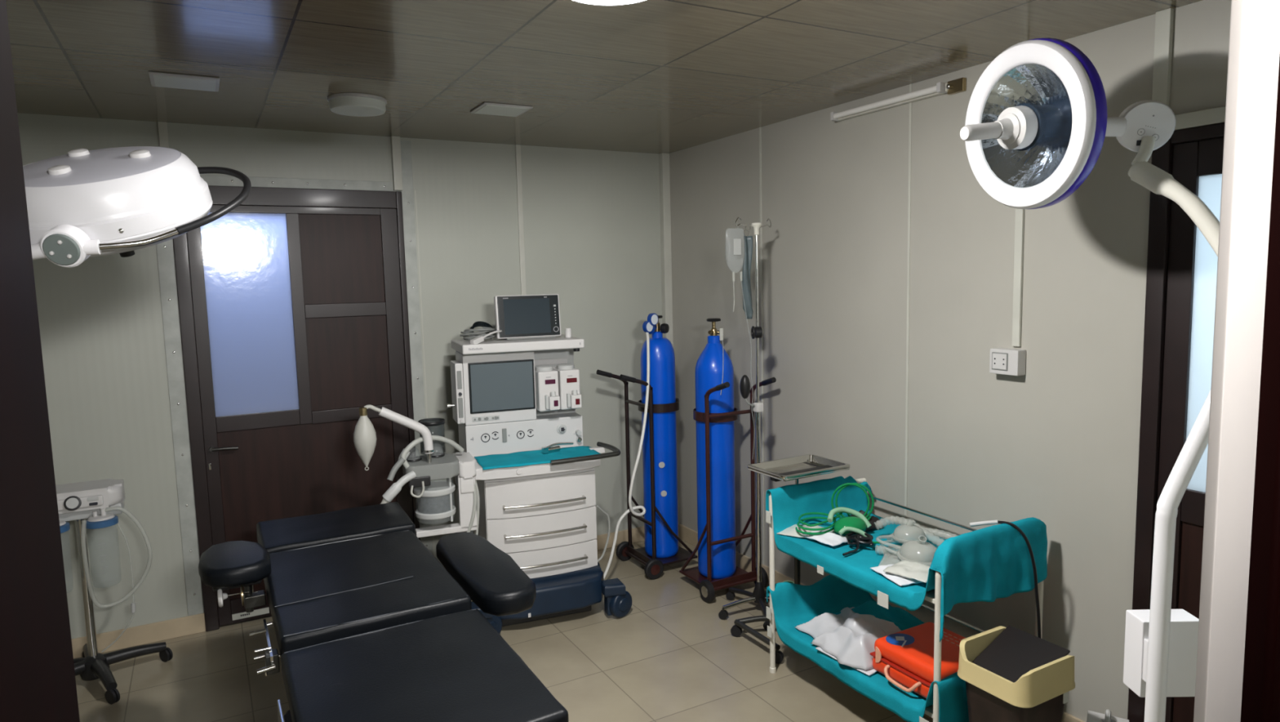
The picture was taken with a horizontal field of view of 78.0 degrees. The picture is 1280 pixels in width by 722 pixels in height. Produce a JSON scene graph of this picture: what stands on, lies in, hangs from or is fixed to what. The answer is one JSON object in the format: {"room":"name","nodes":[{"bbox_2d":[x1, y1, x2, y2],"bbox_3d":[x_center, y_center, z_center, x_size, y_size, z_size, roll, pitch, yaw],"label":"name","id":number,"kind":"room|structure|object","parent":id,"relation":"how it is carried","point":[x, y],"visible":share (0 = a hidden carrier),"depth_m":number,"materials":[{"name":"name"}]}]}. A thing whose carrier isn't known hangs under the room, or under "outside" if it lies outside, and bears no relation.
{"room":"operating room","nodes":[
{"label":"operating room","id":0,"kind":"room"},
{"bbox_2d":[17,112,662,638],"bbox_3d":[-1.812,0.080,4.080,4.550,2.476,0.080,-5,7,-29],"label":"wall","id":1,"kind":"structure","parent":0,"point":[592,217],"depth_m":4.18,"materials":[{"name":"white paint"}]},
{"bbox_2d":[157,121,168,147],"bbox_3d":[-2.225,-0.992,3.698,0.037,0.246,0.012,-5,7,-29],"label":"trim","id":2,"kind":"structure","parent":1,"relation":"attached to","point":[162,126],"depth_m":3.69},
{"bbox_2d":[155,140,432,615],"bbox_3d":[-1.730,0.040,4.070,1.210,2.366,0.011,-5,7,-29],"label":"trim","id":3,"kind":"structure","parent":1,"relation":"attached to","point":[165,250],"depth_m":3.89,"materials":[{"name":"white metal"}]},
{"bbox_2d":[173,185,420,631],"bbox_3d":[-1.736,0.219,4.112,1.075,2.190,0.141,-5,7,-29],"label":"door","id":4,"kind":"structure","parent":1,"relation":"in","point":[293,307],"depth_m":4.04,"materials":[{"name":"brown wood"}]},
{"bbox_2d":[71,525,644,657],"bbox_3d":[-1.762,1.268,4.164,4.550,0.094,0.012,-5,7,-29],"label":"baseboard","id":5,"kind":"structure","parent":1,"relation":"attached to","point":[120,638],"depth_m":3.84,"materials":[{"name":"beige tile"}]},
{"bbox_2d":[390,135,403,191],"bbox_3d":[-1.294,-1.049,4.203,0.045,0.281,0.030,-5,7,-29],"label":"trim","id":6,"kind":"structure","parent":1,"relation":"attached to","point":[395,140],"depth_m":4.19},
{"bbox_2d":[414,190,435,556],"bbox_3d":[-1.190,0.125,4.384,0.004,2.106,0.002,-5,7,-29],"label":"trim","id":7,"kind":"structure","parent":1,"relation":"attached to","point":[415,190],"depth_m":4.35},
{"bbox_2d":[515,144,526,294],"bbox_3d":[-0.672,-0.054,4.651,0.030,2.382,0.012,-5,7,-29],"label":"trim","id":8,"kind":"structure","parent":1,"relation":"attached to","point":[517,147],"depth_m":4.57,"materials":[{"name":"white plastic"}]},
{"bbox_2d":[658,152,673,346],"bbox_3d":[0.180,-0.121,5.102,0.055,2.382,0.045,-5,7,-29],"label":"trim","id":9,"kind":"structure","parent":1,"relation":"attached to","point":[664,158],"depth_m":5.02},
{"bbox_2d":[75,537,933,721],"bbox_3d":[0.162,1.574,1.548,5.550,0.060,8.285,-5,7,-29],"label":"floor","id":10,"kind":"structure","parent":0,"point":[672,657],"depth_m":3.47,"materials":[{"name":"beige tile"}]},
{"bbox_2d":[55,478,173,703],"bbox_3d":[-2.414,0.974,3.392,0.548,0.870,0.463,-1,6,2],"label":"pump","id":11,"kind":"object","parent":10,"relation":"on","point":[98,501],"visible":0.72,"depth_m":3.38,"materials":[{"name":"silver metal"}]},
{"bbox_2d":[87,496,98,501],"bbox_3d":[-2.296,0.578,3.317,0.040,0.017,0.008,-5,7,-29],"label":"switch","id":12,"kind":"object","parent":11,"relation":"attached to","point":[89,498],"depth_m":3.31,"materials":[{"name":"grey plastic"}]},
{"bbox_2d":[198,501,568,721],"bbox_3d":[-0.850,1.059,2.563,0.980,0.800,1.895,-5,7,-29],"label":"table","id":13,"kind":"object","parent":10,"relation":"on","point":[370,625],"visible":1,"depth_m":2.38,"materials":[{"name":"black leather"}]},
{"bbox_2d":[353,333,631,633],"bbox_3d":[-0.755,0.605,3.986,1.309,1.399,0.728,-4,6,-21],"label":"machine","id":14,"kind":"object","parent":10,"relation":"on","point":[510,396],"visible":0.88,"depth_m":3.93,"materials":[{"name":"white plastic"}]},
{"bbox_2d":[413,480,456,519],"bbox_3d":[-0.954,0.638,3.678,0.188,0.210,0.188,-5,7,-29],"label":"canister","id":15,"kind":"object","parent":14,"relation":"on","point":[434,499],"depth_m":3.61,"materials":[{"name":"grey plastic"}]},
{"bbox_2d":[459,326,495,340],"bbox_3d":[-0.831,-0.138,4.040,0.180,0.066,0.147,-5,7,-29],"label":"cable","id":16,"kind":"object","parent":14,"relation":"on","point":[466,332],"visible":0.9,"depth_m":4.00,"materials":[{"name":"grey plastic"}]},
{"bbox_2d":[469,320,493,335],"bbox_3d":[-0.835,-0.164,4.142,0.125,0.085,0.071,-5,7,-29],"label":"cable","id":17,"kind":"object","parent":14,"relation":"on","point":[479,323],"visible":0.46,"depth_m":4.16,"materials":[{"name":"black plastic"}]},
{"bbox_2d":[470,329,502,343],"bbox_3d":[-0.750,-0.120,3.952,0.062,0.061,0.266,1,7,24],"label":"lead","id":18,"kind":"object","parent":14,"relation":"on","point":[479,339],"visible":0.97,"depth_m":3.87,"materials":[{"name":"white plastic"}]},
{"bbox_2d":[450,333,584,354],"bbox_3d":[-0.643,-0.090,4.111,0.615,0.048,0.410,-4,6,-21],"label":"shelf","id":19,"kind":"object","parent":14,"relation":"attached to","point":[489,346],"depth_m":3.95,"materials":[{"name":"white plastic"}]},
{"bbox_2d":[493,293,560,340],"bbox_3d":[-0.594,-0.232,4.122,0.336,0.228,0.156,-4,6,-21],"label":"patient monitor","id":20,"kind":"object","parent":14,"relation":"on","point":[519,317],"visible":1,"depth_m":4.06,"materials":[{"name":"white plastic"}]},
{"bbox_2d":[473,457,600,479],"bbox_3d":[-0.554,0.505,4.006,0.635,0.057,0.375,-4,6,-21],"label":"countertop","id":21,"kind":"structure","parent":14,"relation":"on","point":[539,468],"depth_m":3.82,"materials":[{"name":"white plastic"}]},
{"bbox_2d":[474,445,600,469],"bbox_3d":[-0.505,0.479,3.951,0.607,0.015,0.272,-4,6,-20],"label":"cloth","id":22,"kind":"object","parent":14,"relation":"on","point":[535,456],"visible":0.9,"depth_m":3.93,"materials":[{"name":"teal fabric"}]},
{"bbox_2d":[541,441,573,453],"bbox_3d":[-0.416,0.438,4.041,0.192,0.040,0.029,-6,8,-40],"label":"laryngoscope","id":23,"kind":"object","parent":22,"relation":"on","point":[549,448],"visible":1,"depth_m":4.01,"materials":[{"name":"silver metal"}]},
{"bbox_2d":[564,327,571,337],"bbox_3d":[-0.375,-0.148,4.128,0.034,0.049,0.034,-5,7,-29],"label":"jar","id":24,"kind":"object","parent":14,"relation":"on","point":[567,331],"visible":1,"depth_m":4.11,"materials":[{"name":"white plastic"}]},
{"bbox_2d":[596,505,610,561],"bbox_3d":[-0.198,0.940,4.325,0.093,0.329,0.042,-5,7,-29],"label":"gas hose","id":25,"kind":"object","parent":14,"relation":"attached to","point":[597,506],"visible":0.95,"depth_m":4.35,"materials":[{"name":"grey"}]},
{"bbox_2d":[595,369,697,579],"bbox_3d":[0.044,0.632,4.615,0.479,1.180,0.390,-5,7,-29],"label":"trolley","id":26,"kind":"object","parent":10,"relation":"on","point":[625,550],"visible":0.91,"depth_m":4.57,"materials":[{"name":"black metal"}]},
{"bbox_2d":[640,312,678,557],"bbox_3d":[0.114,0.432,4.631,0.202,1.431,0.211,-2,6,-8],"label":"cylinder","id":27,"kind":"object","parent":26,"relation":"on","point":[662,357],"visible":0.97,"depth_m":4.56,"materials":[{"name":"blue paint"}]},
{"bbox_2d":[603,332,649,578],"bbox_3d":[-0.059,0.548,4.357,0.445,1.395,0.178,-6,8,-39],"label":"hose","id":28,"kind":"object","parent":27,"relation":"hanging from","point":[631,508],"visible":0.92,"depth_m":4.37,"materials":[{"name":"white"}]},
{"bbox_2d":[679,377,776,602],"bbox_3d":[0.458,0.661,4.241,0.390,1.180,0.479,-5,7,-29],"label":"trolley","id":29,"kind":"object","parent":10,"relation":"on","point":[708,585],"visible":0.87,"depth_m":4.20,"materials":[{"name":"brown metal"}]},
{"bbox_2d":[694,318,736,578],"bbox_3d":[0.413,0.472,4.295,0.208,1.408,0.220,-5,7,-29],"label":"cylinder","id":30,"kind":"object","parent":29,"relation":"on","point":[714,366],"visible":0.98,"depth_m":4.22,"materials":[{"name":"blue paint"}]},
{"bbox_2d":[718,217,771,630],"bbox_3d":[0.571,0.291,3.918,0.430,1.978,0.436,-5,7,-29],"label":"stand","id":31,"kind":"object","parent":10,"relation":"on","point":[758,595],"visible":0.77,"depth_m":3.93,"materials":[{"name":"silver metal"}]},
{"bbox_2d":[733,238,741,254],"bbox_3d":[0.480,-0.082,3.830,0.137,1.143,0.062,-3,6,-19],"label":"label","id":32,"kind":"object","parent":31,"relation":"hanging from","point":[736,242],"visible":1,"depth_m":3.75,"materials":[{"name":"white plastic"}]},
{"bbox_2d":[739,374,755,406],"bbox_3d":[0.536,0.149,3.905,0.088,0.165,0.052,-3,6,-14],"label":"bulb","id":33,"kind":"object","parent":31,"relation":"hanging from","point":[744,385],"visible":1,"depth_m":3.88,"materials":[{"name":"black plastic"}]},
{"bbox_2d":[742,229,753,319],"bbox_3d":[0.522,-0.420,3.829,0.065,0.434,0.024,-5,7,-29],"label":"bag","id":34,"kind":"object","parent":31,"relation":"hanging from","point":[748,240],"visible":1,"depth_m":3.83,"materials":[{"name":"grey plastic"}]},
{"bbox_2d":[730,453,849,663],"bbox_3d":[0.704,0.874,3.623,0.496,0.873,0.474,-5,7,-29],"label":"stand","id":35,"kind":"object","parent":10,"relation":"on","point":[796,468],"visible":0.64,"depth_m":3.52,"materials":[{"name":"silver metal"}]},
{"bbox_2d":[747,453,849,480],"bbox_3d":[0.694,0.467,3.458,0.376,0.028,0.262,-5,7,-29],"label":"tray","id":36,"kind":"object","parent":35,"relation":"on","point":[793,468],"depth_m":3.49,"materials":[{"name":"silver metal"}]},
{"bbox_2d":[768,477,1043,721],"bbox_3d":[1.004,0.949,3.116,0.557,0.816,0.893,-5,7,-29],"label":"trolley","id":37,"kind":"object","parent":10,"relation":"on","point":[933,596],"visible":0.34,"depth_m":2.86,"materials":[{"name":"white metal"}]},
{"bbox_2d":[795,482,884,543],"bbox_3d":[0.804,0.616,3.232,0.332,0.178,0.266,-1,6,8],"label":"tubing","id":38,"kind":"object","parent":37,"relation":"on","point":[842,486],"visible":0.79,"depth_m":3.32,"materials":[{"name":"green"}]},
{"bbox_2d":[766,574,968,721],"bbox_3d":[0.992,1.109,3.126,0.546,0.274,0.925,-5,7,-29],"label":"cloth","id":39,"kind":"object","parent":37,"relation":"on","point":[793,604],"visible":0.47,"depth_m":3.15,"materials":[{"name":"teal fabric"}]},
{"bbox_2d":[794,606,875,638],"bbox_3d":[0.858,1.075,3.255,0.375,0.078,0.283,-5,7,-29],"label":"paper sheet","id":40,"kind":"object","parent":39,"relation":"on","point":[825,622],"visible":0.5,"depth_m":3.25,"materials":[{"name":"white paper"}]},
{"bbox_2d":[815,646,876,675],"bbox_3d":[0.828,1.134,3.048,0.151,0.011,0.260,-5,7,-34],"label":"paper sheet","id":41,"kind":"object","parent":39,"relation":"on","point":[871,671],"visible":0.23,"depth_m":2.94,"materials":[{"name":"white paper"}]},
{"bbox_2d":[810,613,901,670],"bbox_3d":[0.880,1.067,3.100,0.348,0.118,0.291,-5,7,-29],"label":"plastic bag","id":42,"kind":"object","parent":39,"relation":"on","point":[852,643],"visible":0.84,"depth_m":3.06,"materials":[{"name":"white plastic"}]},
{"bbox_2d":[833,600,924,630],"bbox_3d":[1.022,1.058,3.288,0.279,0.101,0.382,-5,7,-29],"label":"crumpled cloth","id":43,"kind":"object","parent":39,"relation":"on","point":[901,618],"visible":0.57,"depth_m":3.23,"materials":[{"name":"teal fabric"}]},
{"bbox_2d":[870,622,964,697],"bbox_3d":[1.056,1.089,2.871,0.348,0.128,0.315,-5,7,-29],"label":"case","id":44,"kind":"object","parent":39,"relation":"on","point":[905,657],"visible":0.69,"depth_m":2.83,"materials":[{"name":"orange plastic"}]},
{"bbox_2d":[765,475,1047,641],"bbox_3d":[0.998,0.691,3.074,0.587,0.324,0.948,-5,7,-29],"label":"cloth","id":45,"kind":"object","parent":37,"relation":"on","point":[989,563],"visible":0.87,"depth_m":2.80,"materials":[{"name":"teal fabric"}]},
{"bbox_2d":[777,524,834,540],"bbox_3d":[0.696,0.700,3.296,0.201,0.030,0.162,2,7,32],"label":"packet","id":46,"kind":"object","parent":45,"relation":"on","point":[791,531],"visible":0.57,"depth_m":3.28,"materials":[{"name":"white paper"}]},
{"bbox_2d":[800,529,848,546],"bbox_3d":[0.756,0.705,3.199,0.122,0.024,0.172,-5,7,-35],"label":"packet","id":47,"kind":"object","parent":45,"relation":"on","point":[831,538],"visible":0.82,"depth_m":3.16,"materials":[{"name":"white paper"}]},
{"bbox_2d":[826,506,871,536],"bbox_3d":[0.852,0.658,3.222,0.169,0.091,0.175,1,6,20],"label":"mask","id":48,"kind":"object","parent":45,"relation":"on","point":[860,523],"visible":0.99,"depth_m":3.22,"materials":[{"name":"green plastic"}]},
{"bbox_2d":[833,515,866,533],"bbox_3d":[0.864,0.664,3.238,0.152,0.053,0.106,-5,7,-29],"label":"cup","id":49,"kind":"object","parent":48,"relation":"on","point":[847,524],"depth_m":3.20,"materials":[{"name":"green plastic"}]},
{"bbox_2d":[842,531,873,555],"bbox_3d":[0.854,0.712,3.083,0.110,0.045,0.197,1,6,19],"label":"lead","id":50,"kind":"object","parent":45,"relation":"on","point":[858,539],"visible":1,"depth_m":3.09,"materials":[{"name":"black rubber"}]},
{"bbox_2d":[850,509,884,531],"bbox_3d":[0.945,0.674,3.370,0.139,0.052,0.151,-5,7,-29],"label":"pouch","id":51,"kind":"object","parent":45,"relation":"on","point":[875,522],"visible":0.27,"depth_m":3.33,"materials":[{"name":"plastic"}]},
{"bbox_2d":[870,563,921,586],"bbox_3d":[0.932,0.750,2.813,0.141,0.018,0.181,-3,6,-17],"label":"packet","id":52,"kind":"object","parent":45,"relation":"on","point":[899,580],"visible":0.39,"depth_m":2.76,"materials":[{"name":"white paper"}]},
{"bbox_2d":[883,559,930,582],"bbox_3d":[0.970,0.731,2.792,0.152,0.023,0.162,-7,8,-43],"label":"packet","id":53,"kind":"object","parent":52,"relation":"on","point":[904,567],"visible":0.81,"depth_m":2.77,"materials":[{"name":"white paper"}]},
{"bbox_2d":[924,704,933,717],"bbox_3d":[1.009,1.145,3.136,0.506,0.016,0.845,-5,7,-29],"label":"shelf","id":54,"kind":"object","parent":37,"relation":"attached to","point":[929,709],"depth_m":2.68,"materials":[{"name":"silver metal"}]},
{"bbox_2d":[924,589,934,603],"bbox_3d":[1.000,0.748,3.094,0.506,0.016,0.845,-5,7,-29],"label":"shelf","id":55,"kind":"object","parent":37,"relation":"attached to","point":[930,595],"depth_m":2.65,"materials":[{"name":"silver metal"}]},
{"bbox_2d":[969,520,1040,637],"bbox_3d":[1.288,0.967,2.775,0.256,0.840,0.059,-1,6,4],"label":"cable","id":56,"kind":"object","parent":37,"relation":"hanging from","point":[988,522],"visible":0.73,"depth_m":2.74,"materials":[{"name":"black rubber"},{"name":"white plastic"}]},
{"bbox_2d":[957,625,1075,721],"bbox_3d":[1.207,1.160,2.550,0.282,0.505,0.262,-5,7,-29],"label":"waste bin","id":57,"kind":"object","parent":10,"relation":"on","point":[1011,673],"visible":1,"depth_m":2.49,"materials":[{"name":"brown plastic"}]},
{"bbox_2d":[1086,708,1128,721],"bbox_3d":[1.552,1.277,2.627,0.120,0.241,0.110,2,7,32],"label":"carton","id":58,"kind":"object","parent":10,"relation":"on","point":[1092,716],"visible":1,"depth_m":2.64,"materials":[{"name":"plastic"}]},
{"bbox_2d":[1123,390,1210,721],"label":"lamp stand","id":59,"kind":"object","parent":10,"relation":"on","point":[1161,647],"depth_m":1.75,"materials":[{"name":"white metal"}]},
{"bbox_2d":[5,0,1202,154],"bbox_3d":[-0.052,-0.887,0.743,4.750,0.060,7.485,-5,7,-29],"label":"ceiling","id":60,"kind":"structure","parent":0,"point":[659,77],"depth_m":2.75,"materials":[{"name":"laminate"}]},
{"bbox_2d":[22,146,251,267],"bbox_3d":[-1.388,-0.556,1.667,0.999,0.726,0.426,-5,7,-29],"label":"light","id":61,"kind":"object","parent":60,"relation":"hanging from","point":[82,204],"visible":0.86,"depth_m":1.67,"materials":[{"name":"white plastic"}]},
{"bbox_2d":[148,71,219,91],"bbox_3d":[-1.708,-1.046,2.968,0.226,0.010,0.212,-5,7,-29],"label":"recessed light","id":62,"kind":"object","parent":60,"relation":"in","point":[157,79],"visible":1,"depth_m":2.94,"materials":[{"name":"white plastic"}]},
{"bbox_2d":[327,93,386,116],"bbox_3d":[-1.189,-1.073,3.328,0.236,0.053,0.236,-5,7,-29],"label":"ceiling light","id":63,"kind":"object","parent":60,"relation":"attached to","point":[356,104],"visible":1,"depth_m":3.25,"materials":[{"name":"white plastic"}]},
{"bbox_2d":[470,102,533,116],"bbox_3d":[-0.629,-1.135,3.578,0.226,0.010,0.212,-5,7,-29],"label":"recessed light","id":64,"kind":"object","parent":60,"relation":"in","point":[491,108],"visible":1,"depth_m":3.55,"materials":[{"name":"white plastic"}]},
{"bbox_2d":[573,0,644,5],"bbox_3d":[-0.073,-0.943,1.916,0.300,0.071,0.300,-5,7,-29],"label":"ceiling light","id":65,"kind":"object","parent":60,"relation":"attached to","point":[608,2],"visible":1,"depth_m":2.03,"materials":[{"name":"white plastic"}]},
{"bbox_2d":[669,0,1231,721],"bbox_3d":[2.005,0.210,1.981,0.080,2.476,7.465,-5,7,-29],"label":"wall","id":66,"kind":"structure","parent":0,"point":[1056,443],"depth_m":3.22,"materials":[{"name":"white paint"}]},
{"bbox_2d":[759,127,764,564],"bbox_3d":[0.661,-0.048,4.291,0.006,2.382,0.014,-5,7,-29],"label":"trim","id":67,"kind":"structure","parent":66,"relation":"attached to","point":[760,128],"depth_m":4.27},
{"bbox_2d":[678,522,1084,721],"bbox_3d":[0.938,1.224,3.970,0.012,0.094,2.943,-5,7,-29],"label":"baseboard","id":68,"kind":"structure","parent":66,"relation":"attached to","point":[744,562],"depth_m":4.55,"materials":[{"name":"beige tile"}]},
{"bbox_2d":[830,77,966,121],"bbox_3d":[1.066,-1.095,3.345,0.059,0.050,0.700,-5,7,-29],"label":"tube light","id":69,"kind":"object","parent":66,"relation":"attached to","point":[957,86],"visible":1,"depth_m":3.26,"materials":[{"name":"beige paint"}]},
{"bbox_2d":[903,84,911,609],"bbox_3d":[1.154,0.033,3.411,0.004,2.382,0.012,-5,7,-29],"label":"trim","id":70,"kind":"structure","parent":66,"relation":"attached to","point":[910,85],"depth_m":3.38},
{"bbox_2d":[989,347,1026,375],"bbox_3d":[1.373,0.002,2.956,0.055,0.095,0.120,-5,7,-29],"label":"wall socket","id":71,"kind":"object","parent":66,"relation":"attached to","point":[1004,361],"visible":1,"depth_m":2.93,"materials":[{"name":"white plastic"}]},
{"bbox_2d":[1012,208,1024,346],"bbox_3d":[1.388,-0.581,2.885,0.014,1.060,0.031,-5,7,-29],"label":"cable conduit","id":72,"kind":"object","parent":66,"relation":"attached to","point":[1020,213],"visible":0.44,"depth_m":2.91,"materials":[{"name":"white plastic"}]},
{"bbox_2d":[1151,8,1173,106],"bbox_3d":[1.608,-0.889,2.434,0.020,0.366,0.045,-5,7,-29],"label":"trim","id":73,"kind":"structure","parent":66,"relation":"attached to","point":[1164,19],"depth_m":2.42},
{"bbox_2d":[1127,122,1224,721],"bbox_3d":[1.918,0.379,2.143,0.100,2.110,1.045,-5,7,-29],"label":"door","id":74,"kind":"structure","parent":66,"relation":"in","point":[1181,277],"depth_m":2.46,"materials":[{"name":"brown wood"}]},
{"bbox_2d":[1174,106,1225,129],"bbox_3d":[1.867,-0.688,1.994,0.020,0.045,1.005,-5,7,-29],"label":"trim","id":75,"kind":"structure","parent":66,"relation":"attached to","point":[1215,115],"depth_m":2.34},
{"bbox_2d":[960,37,1219,256],"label":"light","id":76,"kind":"object","parent":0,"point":[1038,127],"depth_m":2.23,"materials":[{"name":"white plastic"}]},
{"bbox_2d":[1136,140,1141,146],"bbox_3d":[1.426,-0.621,2.251,0.021,0.015,0.007,1,6,18],"label":"switch","id":77,"kind":"object","parent":76,"relation":"attached to","point":[1138,142],"depth_m":2.25,"materials":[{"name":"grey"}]},
{"bbox_3d":[0.115,0.396,0.629,4.550,2.476,0.080,-5,7,-29],"label":"wall","id":78,"kind":"structure","parent":0,"visible":0},
{"bbox_2d":[0,0,79,721],"bbox_3d":[-0.298,0.593,0.310,0.174,2.170,0.215,-5,7,-29],"label":"trim","id":79,"kind":"structure","parent":78,"relation":"attached to","point":[37,680],"depth_m":0.32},
{"bbox_2d":[1193,0,1279,721],"bbox_3d":[0.629,0.513,0.865,0.091,2.170,0.012,-5,7,-29],"label":"trim","id":80,"kind":"structure","parent":78,"relation":"attached to","point":[1254,46],"depth_m":0.80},
{"bbox_2d":[1240,55,1279,721],"bbox_3d":[0.758,0.502,0.940,0.242,2.170,0.070,-5,7,-29],"label":"trim","id":81,"kind":"structure","parent":78,"relation":"attached to","point":[1260,695],"depth_m":0.83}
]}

